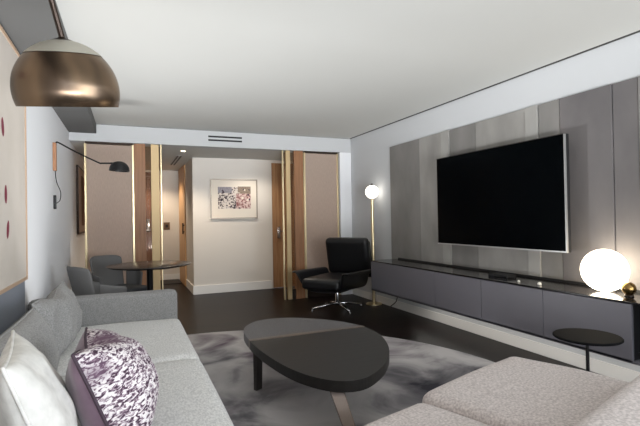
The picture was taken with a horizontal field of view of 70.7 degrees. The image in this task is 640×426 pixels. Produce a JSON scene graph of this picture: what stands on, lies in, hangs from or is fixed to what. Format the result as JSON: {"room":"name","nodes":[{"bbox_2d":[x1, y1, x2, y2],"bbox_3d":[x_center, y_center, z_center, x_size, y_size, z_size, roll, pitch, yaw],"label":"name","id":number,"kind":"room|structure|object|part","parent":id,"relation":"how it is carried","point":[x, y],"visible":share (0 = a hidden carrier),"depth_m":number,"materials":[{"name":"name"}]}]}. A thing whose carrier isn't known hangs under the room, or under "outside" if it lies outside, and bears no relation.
{"room":"living room","nodes":[
{"label":"living room","id":0,"kind":"room"},
{"bbox_2d":[25,107,84,312],"bbox_3d":[-2.070,0.018,2.923,0.200,2.500,12.600,-1,-1,-23],"label":"wall","id":1,"kind":"structure","parent":0,"point":[54,243],"depth_m":4.11,"materials":[{"name":"white paint"}]},
{"bbox_2d":[0,281,24,334],"bbox_3d":[-1.108,0.815,0.948,0.004,0.830,4.640,-1,-1,-23],"label":"trim","id":2,"kind":"structure","parent":1,"relation":"attached to","point":[12,302],"depth_m":2.73,"materials":[{"name":"grey paint"}]},
{"bbox_2d":[0,24,27,294],"bbox_3d":[-1.226,-0.320,1.224,0.029,1.470,4.000,-1,-1,-23],"label":"canvas","id":3,"kind":"object","parent":1,"relation":"attached to","point":[13,138],"visible":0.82,"depth_m":2.68,"materials":[{"name":"beige fabric"}]},
{"bbox_2d":[0,0,95,132],"bbox_3d":[-1.214,-1.133,1.520,0.305,0.118,8.910,-1,-1,-23],"label":"trim","id":4,"kind":"structure","parent":1,"relation":"attached to","point":[27,23],"depth_m":2.60,"materials":[{"name":"grey paint"}]},
{"bbox_2d":[76,165,84,233],"bbox_3d":[-3.610,-0.177,6.837,0.036,0.970,1.240,-1,-1,-23],"label":"framed picture","id":5,"kind":"object","parent":1,"relation":"attached to","point":[80,199],"visible":0.71,"depth_m":6.45,"materials":[{"name":"brown wood"}]},
{"bbox_2d":[52,141,129,208],"bbox_3d":[-2.201,-0.370,4.354,0.759,0.652,0.186,-1,-1,9],"label":"wall lamp","id":6,"kind":"object","parent":1,"relation":"attached to","point":[118,166],"visible":1,"depth_m":4.33,"materials":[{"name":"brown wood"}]},
{"bbox_3d":[-2.551,-0.248,4.385,0.020,0.318,0.073,-1,-1,10],"label":"cord","id":7,"kind":"part","parent":6,"relation":"part of","materials":[{"name":"black metal"}]},
{"bbox_3d":[-2.273,-0.579,4.333,0.567,0.232,0.029,-1,-1,3],"label":"arm","id":8,"kind":"part","parent":6,"relation":"part of","materials":[{"name":"black metal"}]},
{"bbox_3d":[-1.916,-0.448,4.312,0.186,0.094,0.186,4,-2,-23],"label":"lamp shade","id":9,"kind":"part","parent":6,"relation":"part of","materials":[{"name":"black metal"}]},
{"bbox_2d":[145,170,179,274],"bbox_3d":[-3.636,0.255,8.937,1.623,2.212,0.100,-1,-1,-23],"label":"wall","id":10,"kind":"structure","parent":0,"point":[170,179],"depth_m":9.14,"materials":[{"name":"white paint"}]},
{"bbox_2d":[134,172,151,260],"bbox_3d":[-3.763,0.277,8.823,1.060,2.170,0.129,-1,-1,-23],"label":"door","id":11,"kind":"structure","parent":10,"relation":"in","point":[148,174],"depth_m":8.99,"materials":[{"name":"brown wood"}]},
{"bbox_3d":[-3.446,0.248,8.931,0.150,0.260,0.079,-1,-1,-23],"label":"handle","id":12,"kind":"part","parent":11,"relation":"part of","materials":[{"name":"silver metal"}]},
{"bbox_2d":[163,222,169,229],"bbox_3d":[-3.095,0.263,9.104,0.120,0.150,0.014,-1,-1,-23],"label":"light switch","id":13,"kind":"object","parent":10,"relation":"attached to","point":[166,224],"visible":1,"depth_m":9.10,"materials":[{"name":"brown metal"}]},
{"bbox_2d":[160,273,179,279],"bbox_3d":[-3.053,1.293,9.104,0.443,0.120,0.014,-1,-1,-23],"label":"baseboard","id":14,"kind":"structure","parent":10,"relation":"attached to","point":[165,276],"depth_m":9.11,"materials":[{"name":"white"}]},
{"bbox_2d":[170,156,181,164],"bbox_3d":[-2.440,-0.882,7.619,0.100,0.009,1.200,-1,-1,-23],"label":"air vent","id":15,"kind":"object","parent":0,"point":[176,159],"visible":1,"depth_m":7.56,"materials":[{"name":"grey metal"}]},
{"bbox_2d":[71,142,335,170],"bbox_3d":[-2.018,-0.930,7.990,3.888,0.080,3.350,-1,-1,-23],"label":"ceiling","id":16,"kind":"structure","parent":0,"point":[168,153],"depth_m":7.01,"materials":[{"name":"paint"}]},
{"bbox_2d":[185,157,292,287],"bbox_3d":[-1.415,0.213,8.681,2.265,2.212,2.110,-1,-1,-23],"label":"wall","id":17,"kind":"structure","parent":0,"point":[219,251],"depth_m":7.52,"materials":[{"name":"white paint"}]},
{"bbox_2d":[178,165,186,285],"bbox_3d":[-2.635,0.234,8.575,0.062,2.200,0.950,-1,-1,-23],"label":"door","id":18,"kind":"structure","parent":17,"relation":"in","point":[181,172],"depth_m":8.41,"materials":[{"name":"brown wood"}]},
{"bbox_2d":[186,279,192,293],"bbox_3d":[-2.218,1.253,7.690,0.014,0.140,0.950,-1,-1,-23],"label":"baseboard","id":19,"kind":"structure","parent":17,"relation":"attached to","point":[189,285],"depth_m":7.69,"materials":[{"name":"white wood"}]},
{"bbox_2d":[193,280,271,294],"bbox_3d":[-1.433,1.237,7.501,1.311,0.140,0.014,-1,-1,-23],"label":"baseboard","id":20,"kind":"structure","parent":17,"relation":"attached to","point":[257,285],"depth_m":7.48,"materials":[{"name":"white paint"}]},
{"bbox_2d":[210,179,257,218],"bbox_3d":[-1.430,-0.234,7.520,0.790,0.660,0.029,-1,-1,-23],"label":"framed print","id":21,"kind":"object","parent":17,"relation":"attached to","point":[229,198],"visible":1,"depth_m":7.51,"materials":[{"name":"beige"}]},
{"bbox_2d":[271,163,304,287],"bbox_3d":[-0.409,0.208,7.964,0.892,2.160,0.119,-1,-1,-23],"label":"door","id":22,"kind":"structure","parent":17,"relation":"in","point":[276,168],"depth_m":7.86,"materials":[{"name":"brown wood"}]},
{"bbox_3d":[-0.671,0.336,7.822,0.135,0.200,0.067,-1,-1,-23],"label":"handle","id":23,"kind":"part","parent":22,"relation":"part of","materials":[{"name":"silver metal"}]},
{"bbox_2d":[338,152,351,294],"bbox_3d":[0.385,0.164,7.095,0.193,2.212,0.140,-1,-1,-23],"label":"wall","id":24,"kind":"structure","parent":0,"point":[344,159],"depth_m":7.03,"materials":[{"name":"white paint"}]},
{"bbox_2d":[56,0,639,138],"bbox_3d":[0.369,-1.234,2.076,4.056,0.040,9.090,-1,-1,-23],"label":"ceiling","id":25,"kind":"structure","parent":0,"point":[347,69],"depth_m":3.34,"materials":[{"name":"grey paint"}]},
{"bbox_2d":[161,279,597,373],"bbox_3d":[-0.166,1.293,3.710,4.288,0.100,12.600,-1,-1,-23],"label":"floor","id":26,"kind":"structure","parent":0,"point":[225,311],"depth_m":5.47,"materials":[{"name":"brown wood"}]},
{"bbox_2d":[10,0,119,106],"bbox_3d":[-0.628,0.062,0.691,0.374,2.312,2.616,-1,-1,-18],"label":"arc floor lamp","id":27,"kind":"object","parent":26,"relation":"on","point":[60,71],"visible":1,"depth_m":1.62,"materials":[{"name":"brown metal"}]},
{"bbox_3d":[-0.685,0.033,0.638,0.140,2.252,2.240,-1,-1,-18],"label":"arm","id":28,"kind":"part","parent":27,"relation":"part of","materials":[{"name":"brown metal"}]},
{"bbox_3d":[-0.986,-0.512,1.755,0.374,0.192,0.374,-5,14,-23],"label":"lamp shade","id":29,"kind":"part","parent":27,"relation":"part of","materials":[{"name":"brown metal"}]},
{"bbox_2d":[66,266,126,295],"bbox_3d":[-2.012,0.876,4.178,0.559,0.814,0.579,-2,-1,39],"label":"dining chair","id":30,"kind":"object","parent":26,"relation":"on","point":[81,282],"visible":0.34,"depth_m":3.94,"materials":[{"name":"grey fabric"}]},
{"bbox_3d":[-2.145,0.659,4.021,0.418,0.391,0.183,-2,-1,39],"label":"backrest","id":31,"kind":"part","parent":30,"relation":"part of","materials":[{"name":"grey fabric"}]},
{"bbox_3d":[-2.215,0.744,4.315,0.069,0.223,0.233,-1,-1,28],"label":"armrest","id":32,"kind":"part","parent":30,"relation":"part of","materials":[{"name":"grey fabric"}]},
{"bbox_3d":[-1.840,0.734,4.012,0.233,0.223,0.069,-1,-1,-40],"label":"armrest","id":33,"kind":"part","parent":30,"relation":"part of","materials":[{"name":"grey fabric"}]},
{"bbox_2d":[90,255,146,291],"bbox_3d":[-2.272,0.890,5.064,0.579,0.814,0.559,-1,-1,30],"label":"dining chair","id":34,"kind":"object","parent":26,"relation":"on","point":[99,273],"visible":0.54,"depth_m":5.21,"materials":[{"name":"grey fabric"}]},
{"bbox_3d":[-2.412,0.753,4.867,0.233,0.223,0.069,-2,-1,41],"label":"armrest","id":35,"kind":"part","parent":34,"relation":"part of","materials":[{"name":"grey fabric"}]},
{"bbox_3d":[-2.453,0.677,5.169,0.183,0.391,0.418,-1,-1,30],"label":"backrest","id":36,"kind":"part","parent":34,"relation":"part of","materials":[{"name":"grey fabric"}]},
{"bbox_3d":[-2.221,0.863,5.035,0.460,0.092,0.470,-1,-1,30],"label":"seat","id":37,"kind":"part","parent":34,"relation":"part of","materials":[{"name":"grey fabric"}]},
{"bbox_3d":[-2.171,0.753,5.284,0.233,0.223,0.069,-1,-1,19],"label":"armrest","id":38,"kind":"part","parent":34,"relation":"part of","materials":[{"name":"grey fabric"}]},
{"bbox_2d":[84,141,162,289],"bbox_3d":[-2.524,0.202,5.835,0.919,2.211,0.060,-1,-1,-23],"label":"sliding door","id":39,"kind":"structure","parent":26,"relation":"on","point":[115,224],"depth_m":5.82,"materials":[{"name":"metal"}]},
{"bbox_3d":[-2.682,0.159,5.769,0.530,2.062,0.008,-1,-1,-23],"label":"woven glass","id":40,"kind":"part","parent":39,"relation":"part of","materials":[{"name":"beige glass"}]},
{"bbox_3d":[-2.351,0.201,5.909,0.136,2.210,0.060,-1,-1,-23],"label":"wood post","id":41,"kind":"part","parent":39,"relation":"part of","materials":[{"name":"brown wood"}]},
{"bbox_3d":[-2.180,0.198,5.982,0.100,2.210,0.060,-1,-1,-23],"label":"brass post","id":42,"kind":"part","parent":39,"relation":"part of","materials":[{"name":"beige"}]},
{"bbox_3d":[-2.109,0.197,6.012,0.016,2.210,0.040,-1,-1,-23],"label":"edge trim","id":43,"kind":"part","parent":39,"relation":"part of","materials":[{"name":"gold metal"}]},
{"bbox_2d":[69,124,350,152],"bbox_3d":[-1.337,-1.064,6.385,3.888,0.288,0.140,-1,-1,-23],"label":"wall","id":44,"kind":"structure","parent":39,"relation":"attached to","point":[104,133],"depth_m":6.20,"materials":[{"name":"grey paint"}]},
{"bbox_2d":[105,260,190,290],"bbox_3d":[-1.801,0.913,4.782,0.850,0.742,0.850,-1,-1,-23],"label":"dining table","id":45,"kind":"object","parent":26,"relation":"on","point":[149,266],"visible":0.54,"depth_m":4.71,"materials":[{"name":"stone"}]},
{"bbox_2d":[161,279,181,284],"bbox_3d":[-3.038,1.343,8.748,0.630,0.012,0.620,-1,-1,-23],"label":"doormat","id":46,"kind":"object","parent":26,"relation":"on","point":[171,281],"visible":0.51,"depth_m":8.77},
{"bbox_2d":[281,150,340,299],"bbox_3d":[-0.128,0.171,6.855,0.913,2.211,0.060,-1,-1,-23],"label":"sliding door","id":47,"kind":"structure","parent":26,"relation":"on","point":[316,211],"depth_m":6.84,"materials":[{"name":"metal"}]},
{"bbox_3d":[-0.540,0.176,6.680,0.016,2.210,0.040,-1,-1,-23],"label":"edge trim","id":48,"kind":"part","parent":47,"relation":"part of","materials":[{"name":"gold metal"}]},
{"bbox_3d":[-0.469,0.176,6.710,0.068,2.210,0.060,-1,-1,-23],"label":"brass post","id":49,"kind":"part","parent":47,"relation":"part of","materials":[{"name":"beige"}]},
{"bbox_3d":[-0.422,1.205,6.711,0.130,0.150,0.032,-1,-1,-23],"label":"kick plate","id":50,"kind":"part","parent":47,"relation":"part of","materials":[{"name":"brown metal"}]},
{"bbox_3d":[-0.316,0.173,6.775,0.142,2.210,0.060,-1,-1,-23],"label":"wood post","id":51,"kind":"part","parent":47,"relation":"part of","materials":[{"name":"brown wood"}]},
{"bbox_3d":[0.028,0.123,6.923,0.524,2.062,0.008,-1,-1,-23],"label":"woven glass","id":52,"kind":"part","parent":47,"relation":"part of","materials":[{"name":"beige glass"}]},
{"bbox_3d":[0.048,1.214,6.911,0.548,0.120,0.036,-1,-1,-23],"label":"rail","id":53,"kind":"part","parent":47,"relation":"part of","materials":[{"name":"brown metal"}]},
{"bbox_2d":[292,237,371,313],"bbox_3d":[0.230,0.799,5.980,0.810,0.923,1.007,-1,-1,30],"label":"lounge chair","id":54,"kind":"object","parent":26,"relation":"on","point":[349,258],"visible":0.98,"depth_m":6.07,"materials":[{"name":"black leather"}]},
{"bbox_2d":[302,272,344,290],"bbox_3d":[0.180,0.884,5.891,0.540,0.152,0.770,-1,-1,30],"label":"seat cushion","id":55,"kind":"object","parent":54,"relation":"on","point":[321,281],"depth_m":5.61,"materials":[{"name":"black leather"}]},
{"bbox_2d":[326,237,370,273],"bbox_3d":[0.394,0.593,6.272,0.650,0.515,0.140,-1,11,30],"label":"cushion","id":56,"kind":"object","parent":54,"relation":"on","point":[344,254],"depth_m":6.19,"materials":[{"name":"black leather"}]},
{"bbox_2d":[187,330,494,425],"bbox_3d":[0.087,1.224,2.904,3.005,0.012,4.416,-1,-1,-23],"label":"rug","id":57,"kind":"object","parent":26,"relation":"on","point":[415,369],"visible":0.34,"depth_m":3.20,"materials":[{"name":"grey carpet"}]},
{"bbox_2d":[4,289,233,425],"bbox_3d":[-0.898,0.900,1.770,1.008,0.645,3.610,-1,-1,-23],"label":"sofa","id":58,"kind":"object","parent":57,"relation":"on","point":[187,396],"visible":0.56,"depth_m":2.62,"materials":[{"name":"grey fabric"}]},
{"bbox_3d":[-1.306,0.883,1.596,0.115,0.510,3.590,-1,-1,-23],"label":"frame","id":59,"kind":"part","parent":58,"relation":"part of","materials":[{"name":"grey fabric"}]},
{"bbox_2d":[0,307,58,370],"bbox_3d":[-1.169,0.622,1.760,0.225,0.344,0.986,-1,-1,-18],"label":"cushion","id":60,"kind":"object","parent":58,"relation":"on","point":[32,327],"visible":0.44,"depth_m":1.87,"materials":[{"name":"grey fabric"}]},
{"bbox_2d":[0,330,77,425],"bbox_3d":[-0.809,0.568,1.293,0.216,0.408,0.519,-1,-1,-36],"label":"cushion","id":61,"kind":"object","parent":58,"relation":"on","point":[32,392],"visible":0.99,"depth_m":1.14,"materials":[{"name":"beige fabric"}]},
{"bbox_2d":[31,281,81,356],"bbox_3d":[-1.574,0.636,2.710,0.218,0.347,0.926,-1,-1,-21],"label":"cushion","id":62,"kind":"object","parent":58,"relation":"on","point":[61,310],"visible":0.67,"depth_m":2.53,"materials":[{"name":"grey fabric"}]},
{"bbox_3d":[-1.583,0.895,3.360,0.993,0.575,0.148,-1,-1,-23],"label":"armrest","id":63,"kind":"part","parent":58,"relation":"part of","materials":[{"name":"grey fabric"}]},
{"bbox_2d":[65,327,158,425],"bbox_3d":[-0.708,0.605,1.549,0.292,0.402,0.544,-1,-1,-18],"label":"cushion","id":64,"kind":"object","parent":58,"relation":"on","point":[111,379],"visible":0.99,"depth_m":1.36,"materials":[{"name":"fabric"}]},
{"bbox_2d":[57,319,199,375],"bbox_3d":[-1.282,0.880,2.808,0.900,0.197,1.096,-1,-1,-23],"label":"seat cushion","id":65,"kind":"object","parent":58,"relation":"on","point":[164,340],"depth_m":2.86,"materials":[{"name":"grey fabric"}]},
{"bbox_2d":[61,359,233,425],"bbox_3d":[-0.849,0.860,1.792,0.900,0.200,1.101,-1,-1,-23],"label":"seat cushion","id":66,"kind":"object","parent":58,"relation":"on","point":[187,396],"depth_m":1.86,"materials":[{"name":"grey fabric"}]},
{"bbox_2d":[244,318,388,425],"bbox_3d":[0.018,1.034,3.009,0.881,0.370,1.601,-1,-1,-23],"label":"coffee table","id":67,"kind":"object","parent":57,"relation":"on","point":[339,358],"visible":1,"depth_m":2.77,"materials":[{"name":"black wood"}]},
{"bbox_3d":[-0.432,1.073,3.145,0.032,0.311,0.070,-2,-1,38],"label":"leg","id":68,"kind":"part","parent":67,"relation":"part of","materials":[{"name":"grey"}]},
{"bbox_3d":[0.136,1.054,2.303,0.077,0.311,0.230,0,-1,-44],"label":"leg","id":69,"kind":"part","parent":67,"relation":"part of","materials":[{"name":"grey metal"}]},
{"bbox_2d":[364,357,639,425],"bbox_3d":[0.734,0.879,1.586,1.500,0.625,0.895,-1,-1,-40],"label":"sectional sofa","id":70,"kind":"object","parent":57,"relation":"on","point":[511,391],"visible":1,"depth_m":1.76,"materials":[{"name":"beige fabric"}]},
{"bbox_2d":[364,403,488,425],"bbox_3d":[0.374,0.841,1.392,0.698,0.186,0.690,-1,-1,-40],"label":"seat cushion","id":71,"kind":"object","parent":70,"relation":"on","point":[420,414],"depth_m":1.67,"materials":[{"name":"grey fabric"}]},
{"bbox_3d":[0.951,0.828,1.329,1.500,0.535,0.220,-1,-1,-40],"label":"backrest","id":72,"kind":"part","parent":70,"relation":"part of","materials":[{"name":"beige fabric"}]},
{"bbox_2d":[552,328,623,371],"bbox_3d":[1.458,0.927,2.451,0.336,0.522,0.336,-1,-1,-23],"label":"side table","id":73,"kind":"object","parent":57,"relation":"on","point":[581,336],"visible":0.85,"depth_m":2.43,"materials":[{"name":"black"}]},
{"bbox_3d":[1.458,0.930,2.451,0.018,0.500,0.018,-1,-1,-23],"label":"stem","id":74,"kind":"part","parent":73,"relation":"part of","materials":[{"name":"black metal"}]},
{"bbox_2d":[365,184,381,305],"bbox_3d":[0.729,0.424,6.215,0.220,1.660,0.220,-1,-1,-23],"label":"floor lamp","id":75,"kind":"object","parent":26,"relation":"on","point":[371,191],"visible":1,"depth_m":6.20,"materials":[{"name":"gold metal"}]},
{"bbox_3d":[0.716,-0.291,6.223,0.184,0.184,0.184,-1,-1,-23],"label":"globe","id":76,"kind":"part","parent":75,"relation":"part of"},
{"bbox_2d":[350,32,639,371],"bbox_3d":[2.104,-0.049,3.554,0.200,2.500,10.490,-1,-1,-23],"label":"wall","id":77,"kind":"structure","parent":0,"point":[617,61],"depth_m":4.57,"materials":[{"name":"grey paint"}]},
{"bbox_2d":[100,124,345,138],"bbox_3d":[-1.172,-1.175,6.379,3.579,0.071,0.004,-1,-1,-23],"label":"trim","id":78,"kind":"structure","parent":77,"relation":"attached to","point":[100,124],"depth_m":6.26,"materials":[{"name":"grey paint"}]},
{"bbox_2d":[208,135,241,143],"bbox_3d":[-1.325,-1.034,6.309,0.470,0.100,0.009,-1,-1,-23],"label":"air vent","id":79,"kind":"object","parent":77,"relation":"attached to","point":[211,138],"visible":1,"depth_m":6.30,"materials":[{"name":"white metal"}]},
{"bbox_2d":[350,30,639,138],"bbox_3d":[2.219,-1.272,2.984,0.004,0.072,8.910,-1,-1,-23],"label":"trim","id":80,"kind":"structure","parent":77,"relation":"attached to","point":[622,37],"depth_m":4.00,"materials":[{"name":"grey"}]},
{"bbox_2d":[352,289,639,381],"bbox_3d":[2.031,1.151,3.490,0.014,0.100,10.070,-1,-1,-23],"label":"baseboard","id":81,"kind":"structure","parent":77,"relation":"attached to","point":[597,366],"depth_m":4.05,"materials":[{"name":"white"}]},
{"bbox_2d":[371,258,639,365],"bbox_3d":[1.572,0.748,4.007,0.377,0.405,3.847,-1,-1,-23],"label":"media console","id":82,"kind":"object","parent":77,"relation":"attached to","point":[525,306],"visible":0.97,"depth_m":3.59,"materials":[{"name":"grey laminate"}]},
{"bbox_3d":[0.909,0.781,5.115,0.020,0.357,1.287,-1,-1,-23],"label":"door","id":83,"kind":"part","parent":82,"relation":"part of","materials":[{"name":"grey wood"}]},
{"bbox_3d":[1.287,0.765,4.226,0.020,0.357,0.638,-1,-1,-23],"label":"door","id":84,"kind":"part","parent":82,"relation":"part of","materials":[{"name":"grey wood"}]},
{"bbox_2d":[488,272,515,278],"bbox_3d":[1.601,0.549,3.964,0.123,0.026,0.200,-1,-1,-29],"label":"media box","id":85,"kind":"object","parent":82,"relation":"on","point":[497,274],"visible":1,"depth_m":3.92,"materials":[{"name":"black plastic"}]},
{"bbox_3d":[1.548,0.549,3.935,0.003,0.018,0.190,-1,-1,-29],"label":"panel","id":86,"kind":"part","parent":85,"relation":"part of","materials":[{"name":"black plastic"}]},
{"bbox_3d":[1.537,0.754,3.638,0.020,0.357,0.632,-1,-1,-23],"label":"door","id":87,"kind":"part","parent":82,"relation":"part of","materials":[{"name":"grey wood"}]},
{"bbox_3d":[1.788,0.744,3.050,0.020,0.357,0.638,-1,-1,-23],"label":"door","id":88,"kind":"part","parent":82,"relation":"part of","materials":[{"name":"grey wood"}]},
{"bbox_2d":[580,249,636,296],"bbox_3d":[1.993,0.398,3.107,0.291,0.295,0.348,0,-1,-45],"label":"globe lamp","id":89,"kind":"object","parent":82,"relation":"on","point":[605,270],"visible":1,"depth_m":3.02,"materials":[{"name":"white glass"}]},
{"bbox_2d":[390,76,639,289],"bbox_3d":[1.758,-0.169,4.059,0.035,1.483,4.181,-1,-1,-23],"label":"cladding","id":90,"kind":"object","parent":77,"relation":"attached to","point":[602,124],"visible":0.5,"depth_m":3.55,"materials":[{"name":"grey wood"}]},
{"bbox_3d":[1.075,-0.140,5.682,0.021,1.483,0.659,-1,-1,-23],"label":"panel","id":91,"kind":"part","parent":90,"relation":"part of","materials":[{"name":"beige paint"}]},
{"bbox_3d":[1.285,-0.149,5.184,0.025,1.483,0.411,-1,-1,-23],"label":"panel","id":92,"kind":"part","parent":90,"relation":"part of","materials":[{"name":"beige paint"}]},
{"bbox_3d":[1.389,-0.153,4.928,0.035,1.483,0.129,-1,-1,-23],"label":"panel","id":93,"kind":"part","parent":90,"relation":"part of","materials":[{"name":"beige paint"}]},
{"bbox_3d":[1.499,-0.158,4.686,0.021,1.483,0.391,-1,-1,-23],"label":"panel","id":94,"kind":"part","parent":90,"relation":"part of","materials":[{"name":"beige paint"}]},
{"bbox_3d":[1.696,-0.167,4.218,0.025,1.483,0.611,-1,-1,-23],"label":"panel","id":95,"kind":"part","parent":90,"relation":"part of","materials":[{"name":"beige paint"}]},
{"bbox_2d":[437,133,570,252],"bbox_3d":[1.623,-0.139,4.157,0.138,0.910,1.543,-1,-1,-23],"label":"television","id":96,"kind":"object","parent":90,"relation":"attached to","point":[515,195],"visible":1,"depth_m":3.93,"materials":[{"name":"black"}]},
{"bbox_3d":[1.838,-0.173,3.872,0.035,1.483,0.125,-1,-1,-23],"label":"panel","id":97,"kind":"part","parent":90,"relation":"part of","materials":[{"name":"beige paint"}]},
{"bbox_3d":[1.909,-0.176,3.720,0.023,1.483,0.200,-1,-1,-23],"label":"panel","id":98,"kind":"part","parent":90,"relation":"part of","materials":[{"name":"beige paint"}]},
{"bbox_3d":[2.031,-0.181,3.429,0.027,1.483,0.419,-1,-1,-23],"label":"panel","id":99,"kind":"part","parent":90,"relation":"part of","materials":[{"name":"paint"}]},
{"bbox_3d":[2.153,-0.186,3.152,0.019,1.483,0.174,-1,-1,-23],"label":"panel","id":100,"kind":"part","parent":90,"relation":"part of","materials":[{"name":"paint"}]},
{"bbox_3d":[2.265,-0.191,2.877,0.027,1.483,0.408,-1,-1,-23],"label":"panel","id":101,"kind":"part","parent":90,"relation":"part of","materials":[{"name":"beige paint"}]}
]}

